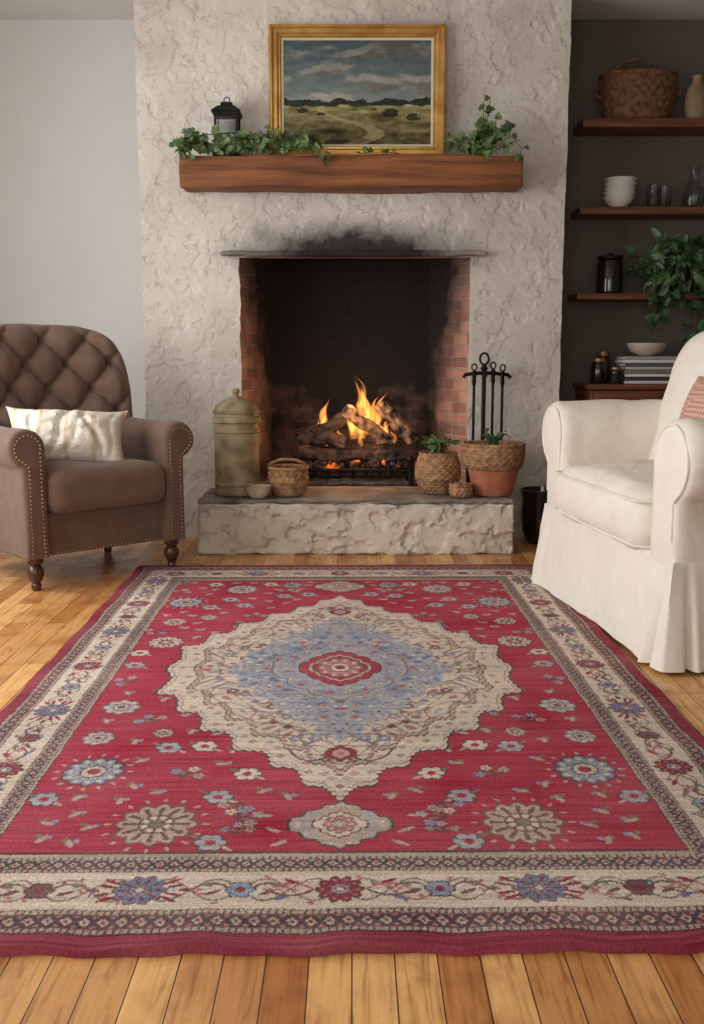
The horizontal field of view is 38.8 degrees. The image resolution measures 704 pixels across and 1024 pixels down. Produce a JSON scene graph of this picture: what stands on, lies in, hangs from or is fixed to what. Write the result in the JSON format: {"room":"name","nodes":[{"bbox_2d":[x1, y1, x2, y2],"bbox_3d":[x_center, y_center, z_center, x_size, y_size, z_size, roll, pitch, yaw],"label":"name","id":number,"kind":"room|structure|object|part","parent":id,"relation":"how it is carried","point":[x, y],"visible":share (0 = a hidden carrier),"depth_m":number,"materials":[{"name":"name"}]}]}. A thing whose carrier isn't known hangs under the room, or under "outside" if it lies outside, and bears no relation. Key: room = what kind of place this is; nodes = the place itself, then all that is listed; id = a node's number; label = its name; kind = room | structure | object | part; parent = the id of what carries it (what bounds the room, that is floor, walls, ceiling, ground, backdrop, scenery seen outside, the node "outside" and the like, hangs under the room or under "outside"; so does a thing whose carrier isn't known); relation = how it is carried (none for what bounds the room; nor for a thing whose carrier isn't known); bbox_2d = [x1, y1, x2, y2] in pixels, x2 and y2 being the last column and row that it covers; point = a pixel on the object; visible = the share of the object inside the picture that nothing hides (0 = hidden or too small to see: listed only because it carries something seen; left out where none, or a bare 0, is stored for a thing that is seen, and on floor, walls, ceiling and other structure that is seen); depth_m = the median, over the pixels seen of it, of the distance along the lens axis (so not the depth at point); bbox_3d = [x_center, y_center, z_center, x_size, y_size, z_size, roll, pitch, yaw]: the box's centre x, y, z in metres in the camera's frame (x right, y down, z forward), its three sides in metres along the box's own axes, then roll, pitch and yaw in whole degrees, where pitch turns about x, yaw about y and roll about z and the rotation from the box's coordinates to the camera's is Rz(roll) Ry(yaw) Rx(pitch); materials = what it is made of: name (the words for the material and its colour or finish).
{"room":"living room","nodes":[
{"label":"living room","id":0,"kind":"room"},
{"bbox_2d":[0,20,145,418],"bbox_3d":[-2.200,-1.608,6.985,1.750,3.410,0.100,0,9,0],"label":"wall","id":1,"kind":"structure","parent":0,"point":[70,231],"depth_m":6.83,"materials":[{"name":"grey paint"}]},
{"bbox_2d":[0,537,703,1023],"bbox_3d":[0.000,0.839,2.713,6.400,0.100,9.300,0,9,0],"label":"floor","id":2,"kind":"structure","parent":0,"point":[561,987],"depth_m":1.95,"materials":[{"name":"brown wood"}]},
{"bbox_2d":[0,323,192,590],"bbox_3d":[-1.581,-0.362,5.598,1.086,1.379,0.965,-8,12,-41],"label":"tufted armchair","id":3,"kind":"object","parent":2,"relation":"on","point":[60,506],"visible":0.82,"depth_m":5.49,"materials":[{"name":"brown fabric"}]},
{"bbox_3d":[-1.875,-0.124,5.296,0.200,0.670,0.782,-8,12,-41],"label":"arm","id":4,"kind":"part","parent":3,"relation":"part of","materials":[{"name":"brown fabric"}]},
{"bbox_3d":[-1.612,-0.071,5.010,0.148,0.630,0.005,-8,12,-41],"label":"nailhead trim","id":5,"kind":"part","parent":3,"relation":"part of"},
{"bbox_3d":[-1.626,0.311,5.142,0.086,0.190,0.086,-8,12,-41],"label":"leg","id":6,"kind":"part","parent":3,"relation":"part of","materials":[{"name":"brown wood"}]},
{"bbox_3d":[-1.750,-0.646,5.744,0.961,0.905,0.342,-8,-1,-41],"label":"backrest","id":7,"kind":"part","parent":3,"relation":"part of","materials":[{"name":"brown fabric"}]},
{"bbox_2d":[6,406,127,460],"bbox_3d":[-1.545,-0.393,5.434,0.646,0.363,0.342,-2,9,-11],"label":"throw pillow","id":8,"kind":"object","parent":3,"relation":"on","point":[65,434],"visible":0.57,"depth_m":5.33,"materials":[{"name":"white fabric"}]},
{"bbox_3d":[-1.546,0.145,5.638,0.946,0.015,0.749,-8,12,-41],"label":"nailhead trim","id":9,"kind":"part","parent":3,"relation":"part of","materials":[{"name":"gold metal"}]},
{"bbox_3d":[-1.579,0.038,5.659,0.840,0.240,0.740,-8,12,-41],"label":"seat","id":10,"kind":"part","parent":3,"relation":"part of","materials":[{"name":"brown fabric"}]},
{"bbox_2d":[45,457,164,513],"bbox_3d":[-1.516,-0.185,5.553,0.690,0.275,0.770,-8,12,-41],"label":"seat cushion","id":11,"kind":"object","parent":3,"relation":"on","point":[130,483],"depth_m":5.27,"materials":[{"name":"brown fabric"}]},
{"bbox_3d":[-1.505,0.152,6.154,0.086,0.190,0.086,-8,12,-41],"label":"leg","id":12,"kind":"part","parent":3,"relation":"part of","materials":[{"name":"brown wood"}]},
{"bbox_3d":[-1.217,-0.216,5.881,0.201,0.670,0.782,-8,12,-41],"label":"arm","id":13,"kind":"part","parent":3,"relation":"part of","materials":[{"name":"brown fabric"}]},
{"bbox_3d":[-1.024,0.227,5.677,0.086,0.190,0.086,-8,12,-41],"label":"leg","id":14,"kind":"part","parent":3,"relation":"part of","materials":[{"name":"brown wood"}]},
{"bbox_3d":[-0.955,-0.162,5.594,0.148,0.632,0.005,-8,12,-41],"label":"nailhead trim","id":15,"kind":"part","parent":3,"relation":"part of","materials":[{"name":"gold metal"}]},
{"bbox_2d":[0,564,703,957],"bbox_3d":[-0.046,0.594,3.872,2.300,0.023,3.762,0,9,-1],"label":"area rug","id":16,"kind":"object","parent":2,"relation":"on","point":[455,759],"visible":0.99,"depth_m":2.82,"materials":[{"name":"fabric"}]},
{"bbox_2d":[197,488,514,554],"bbox_3d":[0.022,0.054,6.323,1.932,0.350,0.584,0,9,0],"label":"hearth","id":17,"kind":"object","parent":2,"relation":"on","point":[389,521],"visible":0.88,"depth_m":6.06,"materials":[{"name":"stone"}]},
{"bbox_2d":[212,388,260,496],"bbox_3d":[-0.715,-0.438,6.207,0.304,0.660,0.304,0,9,0],"label":"lidded jar","id":18,"kind":"object","parent":17,"relation":"on","point":[236,419],"visible":0.97,"depth_m":6.10,"materials":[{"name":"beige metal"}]},
{"bbox_3d":[-0.715,-0.687,6.168,0.288,0.155,0.288,0,9,0],"label":"jar lid","id":19,"kind":"part","parent":18,"relation":"part of","materials":[{"name":"beige ceramic"}]},
{"bbox_2d":[245,484,271,498],"bbox_3d":[-0.570,-0.123,6.080,0.164,0.075,0.164,0,9,0],"label":"bowl","id":20,"kind":"object","parent":17,"relation":"on","point":[256,491],"visible":1,"depth_m":6.03,"materials":[{"name":"beige ceramic"}]},
{"bbox_2d":[267,458,308,496],"bbox_3d":[-0.395,-0.223,6.190,0.261,0.239,0.262,0,9,0],"label":"wicker basket","id":21,"kind":"object","parent":17,"relation":"on","point":[286,480],"visible":1,"depth_m":6.10,"materials":[{"name":"brown wicker"}]},
{"bbox_3d":[-0.394,-0.299,6.131,0.246,0.071,0.068,0,9,0],"label":"handle","id":22,"kind":"part","parent":21,"relation":"part of","materials":[{"name":"beige wicker"}]},
{"bbox_2d":[414,434,460,494],"bbox_3d":[0.540,-0.306,6.279,0.294,0.376,0.294,0,9,0],"label":"woven planter","id":23,"kind":"object","parent":17,"relation":"on","point":[436,467],"visible":0.94,"depth_m":6.19,"materials":[{"name":"beige wicker"}]},
{"bbox_2d":[448,481,472,497],"bbox_3d":[0.665,-0.138,6.113,0.154,0.094,0.154,0,9,0],"label":"basket","id":24,"kind":"object","parent":17,"relation":"on","point":[463,489],"visible":1,"depth_m":6.06,"materials":[{"name":"beige wicker"}]},
{"bbox_2d":[462,352,511,482],"bbox_3d":[0.854,-0.580,6.398,0.285,0.878,0.184,5,10,28],"label":"fireplace tool set","id":25,"kind":"object","parent":17,"relation":"on","point":[484,373],"visible":0.48,"depth_m":6.36,"materials":[{"name":"black metal"}]},
{"bbox_2d":[461,428,525,496],"bbox_3d":[0.875,-0.309,6.197,0.396,0.407,0.397,0,9,0],"label":"terracotta planter","id":26,"kind":"object","parent":17,"relation":"on","point":[493,464],"visible":1,"depth_m":6.08,"materials":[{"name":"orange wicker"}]},
{"bbox_3d":[0.875,-0.252,6.206,0.330,0.290,0.330,0,9,0],"label":"terracotta pot","id":27,"kind":"part","parent":26,"relation":"part of","materials":[{"name":"orange ceramic"}]},
{"bbox_2d":[520,486,546,544],"bbox_3d":[1.215,0.024,6.442,0.270,0.350,0.270,0,9,0],"label":"bucket","id":28,"kind":"object","parent":2,"relation":"on","point":[534,498],"visible":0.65,"depth_m":6.35,"materials":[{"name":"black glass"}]},
{"bbox_2d":[531,331,703,672],"bbox_3d":[1.581,-0.186,4.545,1.115,1.326,1.769,-1,9,-7],"label":"armchair","id":29,"kind":"object","parent":2,"relation":"on","point":[621,540],"visible":0.98,"depth_m":4.30,"materials":[{"name":"white fabric"}]},
{"bbox_3d":[1.405,-0.200,5.244,0.764,0.779,0.346,-1,9,-7],"label":"arm","id":30,"kind":"part","parent":29,"relation":"part of","materials":[{"name":"white fabric"}]},
{"bbox_2d":[555,459,653,549],"bbox_3d":[1.466,-0.055,4.551,0.820,0.329,1.080,-1,9,-7],"label":"seat cushion","id":31,"kind":"object","parent":29,"relation":"on","point":[608,502],"depth_m":4.41,"materials":[{"name":"white fabric"}]},
{"bbox_3d":[1.763,-0.360,4.540,0.352,1.000,1.440,13,7,-9],"label":"backrest","id":32,"kind":"part","parent":29,"relation":"part of","materials":[{"name":"white fabric"}]},
{"bbox_3d":[1.577,0.020,3.853,0.764,0.776,0.348,-1,9,-7],"label":"arm","id":33,"kind":"part","parent":29,"relation":"part of","materials":[{"name":"white fabric"}]},
{"bbox_2d":[679,376,703,418],"bbox_3d":[1.610,-0.402,4.492,0.226,0.423,0.530,-2,9,-13],"label":"throw pillow","id":34,"kind":"object","parent":29,"relation":"on","point":[693,407],"visible":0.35,"depth_m":4.52,"materials":[{"name":"pink fabric"}]},
{"bbox_2d":[572,382,667,400],"bbox_3d":[2.280,-0.375,6.858,1.460,1.008,0.514,0,9,0],"label":"base cabinet","id":35,"kind":"object","parent":2,"relation":"on","point":[584,390],"visible":0.19,"depth_m":6.57,"materials":[{"name":"brown wood"}]},
{"bbox_2d":[590,357,605,382],"bbox_3d":[1.660,-0.954,6.734,0.100,0.170,0.100,0,9,0],"label":"jar","id":36,"kind":"object","parent":35,"relation":"on","point":[598,367],"visible":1,"depth_m":6.70,"materials":[{"name":"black glass"}]},
{"bbox_3d":[1.660,-1.023,6.723,0.080,0.031,0.080,0,9,0],"label":"jar lid","id":37,"kind":"part","parent":36,"relation":"part of","materials":[{"name":"gold metal"}]},
{"bbox_2d":[597,350,610,382],"bbox_3d":[1.720,-0.999,6.858,0.100,0.220,0.100,0,9,0],"label":"jar","id":38,"kind":"object","parent":35,"relation":"on","point":[604,354],"visible":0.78,"depth_m":6.82,"materials":[{"name":"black glass"}]},
{"bbox_3d":[1.720,-1.088,6.844,0.080,0.040,0.080,0,9,0],"label":"jar lid","id":39,"kind":"part","parent":38,"relation":"part of","materials":[{"name":"gold metal"}]},
{"bbox_2d":[609,367,622,383],"bbox_3d":[1.750,-0.908,6.629,0.090,0.110,0.090,0,9,0],"label":"jar","id":40,"kind":"object","parent":35,"relation":"on","point":[616,373],"visible":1,"depth_m":6.59,"materials":[{"name":"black glass"}]},
{"bbox_3d":[1.750,-0.952,6.622,0.072,0.020,0.072,0,9,0],"label":"jar lid","id":41,"kind":"part","parent":40,"relation":"part of","materials":[{"name":"gold metal"}]},
{"bbox_3d":[1.815,-0.695,6.584,0.440,0.170,0.020,0,9,0],"label":"drawer","id":42,"kind":"part","parent":35,"relation":"part of","materials":[{"name":"brown wood"}]},
{"bbox_2d":[623,380,668,383],"bbox_3d":[1.985,-0.879,6.745,0.370,0.018,0.272,0,9,0],"label":"magazine","id":43,"kind":"object","parent":35,"relation":"on","point":[624,381],"visible":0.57,"depth_m":6.61,"materials":[{"name":"white paper"}]},
{"bbox_2d":[623,376,669,379],"bbox_3d":[1.990,-0.902,6.741,0.362,0.022,0.272,0,9,-1],"label":"magazine","id":44,"kind":"object","parent":43,"relation":"on","point":[624,378],"visible":0.5,"depth_m":6.61,"materials":[{"name":"grey paper"}]},
{"bbox_2d":[623,374,670,376],"bbox_3d":[1.980,-0.924,6.737,0.354,0.016,0.272,0,9,1],"label":"magazine","id":45,"kind":"object","parent":44,"relation":"on","point":[624,375],"visible":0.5,"depth_m":6.60,"materials":[{"name":"white paper"}]},
{"bbox_2d":[622,369,671,373],"bbox_3d":[1.983,-0.946,6.734,0.370,0.024,0.272,0,9,-2],"label":"magazine","id":46,"kind":"object","parent":45,"relation":"on","point":[625,371],"visible":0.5,"depth_m":6.60,"materials":[{"name":"grey paper"}]},
{"bbox_2d":[616,366,672,369],"bbox_3d":[1.991,-0.970,6.730,0.362,0.018,0.272,0,9,0],"label":"magazine","id":47,"kind":"object","parent":46,"relation":"on","point":[623,367],"visible":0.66,"depth_m":6.60,"materials":[{"name":"white paper"}]},
{"bbox_2d":[615,363,673,365],"bbox_3d":[1.982,-0.992,6.727,0.354,0.020,0.272,0,9,2],"label":"magazine","id":48,"kind":"object","parent":47,"relation":"on","point":[617,364],"visible":0.77,"depth_m":6.59,"materials":[{"name":"grey paper"}]},
{"bbox_2d":[615,360,674,362],"bbox_3d":[1.982,-1.014,6.723,0.370,0.020,0.272,0,9,-1],"label":"magazine","id":49,"kind":"object","parent":48,"relation":"on","point":[616,361],"visible":0.8,"depth_m":6.59,"materials":[{"name":"white paper"}]},
{"bbox_2d":[616,356,676,358],"bbox_3d":[1.991,-1.036,6.720,0.362,0.018,0.272,0,9,0],"label":"magazine","id":50,"kind":"object","parent":49,"relation":"on","point":[618,357],"visible":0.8,"depth_m":6.59,"materials":[{"name":"white paper"}]},
{"bbox_2d":[627,343,667,355],"bbox_3d":[1.980,-1.091,6.712,0.268,0.084,0.268,0,9,0],"label":"serving bowl","id":51,"kind":"object","parent":50,"relation":"on","point":[641,349],"visible":1,"depth_m":6.62,"materials":[{"name":"beige ceramic"}]},
{"bbox_2d":[0,0,703,19],"bbox_3d":[0.000,-2.628,2.169,6.400,0.100,9.300,0,9,0],"label":"ceiling","id":52,"kind":"structure","parent":0,"point":[9,9],"depth_m":6.47,"materials":[{"name":"paint"}]},
{"bbox_2d":[133,0,571,536],"bbox_3d":[0.002,-1.571,6.753,2.703,3.410,0.770,0,9,0],"label":"fireplace","id":53,"kind":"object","parent":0,"point":[191,55],"depth_m":6.40,"materials":[{"name":"paint"}]},
{"bbox_2d":[179,154,523,193],"bbox_3d":[-0.003,-2.083,6.172,2.092,0.201,0.281,0,9,0],"label":"mantel beam","id":54,"kind":"structure","parent":53,"relation":"attached to","point":[374,173],"depth_m":6.04,"materials":[{"name":"brown wood"}]},
{"bbox_2d":[211,97,242,155],"bbox_3d":[-0.765,-2.361,6.138,0.177,0.359,0.177,0,9,0],"label":"lantern","id":55,"kind":"object","parent":54,"relation":"on","point":[227,115],"visible":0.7,"depth_m":6.08,"materials":[{"name":"black metal"}]},
{"bbox_3d":[-0.765,-2.312,6.146,0.126,0.200,0.126,0,9,0],"label":"glass pane","id":56,"kind":"part","parent":55,"relation":"part of","materials":[{"name":"white"}]},
{"bbox_2d":[169,124,331,165],"bbox_3d":[-0.610,-2.216,6.038,0.985,0.267,0.220,0,9,0],"label":"ivy garland","id":57,"kind":"object","parent":54,"relation":"on","point":[294,141],"visible":1,"depth_m":6.03,"materials":[{"name":"green plant"}]},
{"bbox_2d":[268,24,445,155],"bbox_3d":[0.033,-2.589,6.166,1.090,0.800,0.099,0,9,0],"label":"framed painting","id":58,"kind":"object","parent":54,"relation":"on","point":[378,87],"visible":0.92,"depth_m":6.17,"materials":[{"name":"wood"}]},
{"bbox_2d":[355,146,399,153],"bbox_3d":[0.153,-2.192,6.057,0.274,0.045,0.045,1,9,4],"label":"sprig","id":59,"kind":"object","parent":54,"relation":"on","point":[364,148],"visible":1,"depth_m":6.05,"materials":[{"name":"green plant"}]},
{"bbox_3d":[0.165,-2.176,6.057,0.251,0.013,0.013,0,9,2],"label":"stem","id":60,"kind":"part","parent":59,"relation":"part of","materials":[{"name":"plant"}]},
{"bbox_2d":[443,95,529,161],"bbox_3d":[0.810,-2.308,6.034,0.509,0.403,0.218,0,9,0],"label":"ivy garland","id":61,"kind":"object","parent":54,"relation":"on","point":[482,137],"visible":1,"depth_m":6.06,"materials":[{"name":"green plant"}]},
{"bbox_2d":[220,250,486,257],"bbox_3d":[0.010,-1.641,6.353,1.688,0.044,0.104,0,9,0],"label":"lintel","id":62,"kind":"object","parent":53,"relation":"attached to","point":[318,253],"visible":1,"depth_m":6.31,"materials":[{"name":"stone"}]},
{"bbox_2d":[293,456,414,485],"bbox_3d":[0.010,-0.307,6.852,0.808,0.199,0.501,0,9,0],"label":"grate","id":63,"kind":"object","parent":53,"relation":"in","point":[408,476],"visible":0.68,"depth_m":6.63,"materials":[{"name":"black metal"}]},
{"bbox_2d":[299,445,405,463],"bbox_3d":[0.002,-0.391,6.792,0.724,0.136,0.104,0,9,-2],"label":"log","id":64,"kind":"object","parent":63,"relation":"in","point":[306,452],"visible":0.96,"depth_m":6.75,"materials":[{"name":"brown wood"}]},
{"bbox_2d":[295,427,348,448],"bbox_3d":[-0.206,-0.506,6.793,0.378,0.144,0.088,4,10,23],"label":"log","id":65,"kind":"object","parent":64,"relation":"on","point":[339,441],"visible":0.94,"depth_m":6.74,"materials":[{"name":"wood"}]},
{"bbox_2d":[297,405,366,445],"bbox_3d":[-0.140,-0.589,6.841,0.487,0.275,0.096,-2,9,-12],"label":"log","id":66,"kind":"object","parent":64,"relation":"on","point":[336,422],"visible":0.73,"depth_m":6.80,"materials":[{"name":"brown wood"}]},
{"bbox_2d":[342,404,392,444],"bbox_3d":[0.102,-0.587,6.753,0.354,0.285,0.103,-3,9,-16],"label":"log","id":67,"kind":"object","parent":64,"relation":"on","point":[349,412],"visible":1,"depth_m":6.71,"materials":[{"name":"brown wood"}]},
{"bbox_2d":[304,458,403,467],"bbox_3d":[0.012,-0.331,6.872,0.700,0.100,0.408,0,9,0],"label":"glowing coals","id":68,"kind":"object","parent":63,"relation":"in","point":[374,463],"visible":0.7,"depth_m":6.73},
{"bbox_2d":[307,443,400,448],"bbox_3d":[-0.005,-0.424,6.958,0.688,0.137,0.130,0,9,0],"label":"log","id":69,"kind":"object","parent":63,"relation":"in","point":[371,445],"visible":0.17,"depth_m":6.92,"materials":[{"name":"brown wood"}]},
{"bbox_2d":[308,475,416,485],"bbox_3d":[0.011,-0.227,6.884,0.858,0.038,0.443,0,9,0],"label":"pile","id":70,"kind":"object","parent":53,"relation":"on","point":[325,481],"visible":0.54,"depth_m":6.68,"materials":[{"name":"grey"}]},
{"bbox_2d":[373,400,418,444],"bbox_3d":[0.303,-0.614,6.851,0.317,0.303,0.110,0,9,0],"label":"log","id":71,"kind":"object","parent":53,"relation":"in","point":[390,415],"visible":1,"depth_m":6.82,"materials":[{"name":"brown wood"}]},
{"bbox_2d":[559,20,703,400],"bbox_3d":[2.200,-1.608,6.985,1.750,3.410,0.100,0,9,0],"label":"wall","id":72,"kind":"structure","parent":0,"point":[597,46],"depth_m":6.83,"materials":[{"name":"grey paint"}]},
{"bbox_2d":[568,293,703,301],"bbox_3d":[2.275,-1.461,6.809,1.550,0.041,0.290,0,9,0],"label":"wall shelf","id":73,"kind":"object","parent":72,"relation":"attached to","point":[578,297],"visible":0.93,"depth_m":6.67,"materials":[{"name":"brown wood"}]},
{"bbox_2d":[596,253,623,292],"bbox_3d":[1.740,-1.611,6.752,0.176,0.266,0.176,0,9,0],"label":"canister","id":74,"kind":"object","parent":73,"relation":"on","point":[609,270],"visible":0.94,"depth_m":6.68,"materials":[{"name":"black glass"}]},
{"bbox_3d":[1.740,-1.720,6.735,0.172,0.044,0.172,0,9,0],"label":"canister lid","id":75,"kind":"part","parent":74,"relation":"part of","materials":[{"name":"black metal"}]},
{"bbox_2d":[623,228,703,344],"bbox_3d":[2.252,-1.458,6.691,0.881,0.871,0.338,0,9,0],"label":"shelf plant","id":76,"kind":"object","parent":73,"relation":"on","point":[679,266],"visible":0.98,"depth_m":6.63,"materials":[{"name":"green plant"}]},
{"bbox_3d":[2.220,-1.550,6.741,0.210,0.150,0.210,0,9,0],"label":"plant pot","id":77,"kind":"part","parent":76,"relation":"part of","materials":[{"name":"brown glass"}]},
{"bbox_2d":[571,207,703,219],"bbox_3d":[2.275,-2.008,6.723,1.550,0.047,0.290,0,9,0],"label":"wall shelf","id":78,"kind":"object","parent":72,"relation":"attached to","point":[582,213],"visible":1,"depth_m":6.58,"materials":[{"name":"brown wood"}]},
{"bbox_2d":[602,195,634,206],"bbox_3d":[1.780,-2.064,6.681,0.214,0.070,0.214,0,9,0],"label":"bowl","id":79,"kind":"object","parent":78,"relation":"on","point":[615,200],"visible":0.8,"depth_m":6.61,"materials":[{"name":"white ceramic"}]},
{"bbox_2d":[603,190,635,196],"bbox_3d":[1.782,-2.094,6.676,0.214,0.070,0.214,0,9,0],"label":"bowl","id":80,"kind":"object","parent":79,"relation":"on","point":[619,192],"visible":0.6,"depth_m":6.59,"materials":[{"name":"white ceramic"}]},
{"bbox_2d":[603,186,635,191],"bbox_3d":[1.784,-2.123,6.671,0.214,0.070,0.214,0,9,0],"label":"bowl","id":81,"kind":"object","parent":80,"relation":"on","point":[611,188],"visible":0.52,"depth_m":6.59,"materials":[{"name":"white ceramic"}]},
{"bbox_2d":[604,181,636,186],"bbox_3d":[1.786,-2.153,6.667,0.214,0.070,0.214,0,9,0],"label":"bowl","id":82,"kind":"object","parent":81,"relation":"on","point":[614,183],"visible":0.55,"depth_m":6.58,"materials":[{"name":"white ceramic"}]},
{"bbox_2d":[604,176,636,182],"bbox_3d":[1.788,-2.183,6.662,0.214,0.070,0.214,0,9,0],"label":"bowl","id":83,"kind":"object","parent":82,"relation":"on","point":[617,178],"visible":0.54,"depth_m":6.58,"materials":[{"name":"white ceramic"}]},
{"bbox_2d":[647,183,661,206],"bbox_3d":[2.010,-2.100,6.655,0.092,0.150,0.092,0,9,0],"label":"drinking glass","id":84,"kind":"object","parent":78,"relation":"on","point":[653,190],"visible":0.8,"depth_m":6.62,"materials":[{"name":"clear glass"}]},
{"bbox_2d":[660,185,671,206],"bbox_3d":[2.100,-2.111,6.724,0.092,0.150,0.092,0,9,0],"label":"drinking glass","id":85,"kind":"object","parent":78,"relation":"on","point":[666,190],"visible":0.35,"depth_m":6.68,"materials":[{"name":"clear glass"}]},
{"bbox_2d":[682,164,703,206],"bbox_3d":[2.280,-2.168,6.664,0.144,0.280,0.144,0,9,0],"label":"glass carafe","id":86,"kind":"object","parent":78,"relation":"on","point":[693,196],"visible":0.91,"depth_m":6.62,"materials":[{"name":"clear glass"}]},
{"bbox_2d":[573,118,703,135],"bbox_3d":[2.275,-2.553,6.637,1.550,0.055,0.290,0,9,0],"label":"wall shelf","id":87,"kind":"object","parent":72,"relation":"attached to","point":[586,126],"visible":1,"depth_m":6.52,"materials":[{"name":"brown wood"}]},
{"bbox_2d":[594,58,681,117],"bbox_3d":[1.880,-2.772,6.579,0.580,0.390,0.300,0,9,0],"label":"wicker basket","id":88,"kind":"object","parent":87,"relation":"on","point":[634,92],"visible":0.88,"depth_m":6.48,"materials":[{"name":"brown wicker"}]},
{"bbox_3d":[1.618,-2.767,6.580,0.057,0.102,0.022,0,9,0],"label":"handle","id":89,"kind":"part","parent":88,"relation":"part of","materials":[{"name":"wicker"}]},
{"bbox_3d":[2.142,-2.767,6.580,0.057,0.102,0.022,0,9,0],"label":"handle","id":90,"kind":"part","parent":88,"relation":"part of","materials":[{"name":"wicker"}]},
{"bbox_2d":[684,75,703,117],"bbox_3d":[2.270,-2.721,6.588,0.150,0.287,0.150,0,9,0],"label":"vase","id":91,"kind":"object","parent":87,"relation":"on","point":[694,97],"visible":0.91,"depth_m":6.54,"materials":[{"name":"beige ceramic"}]}
]}

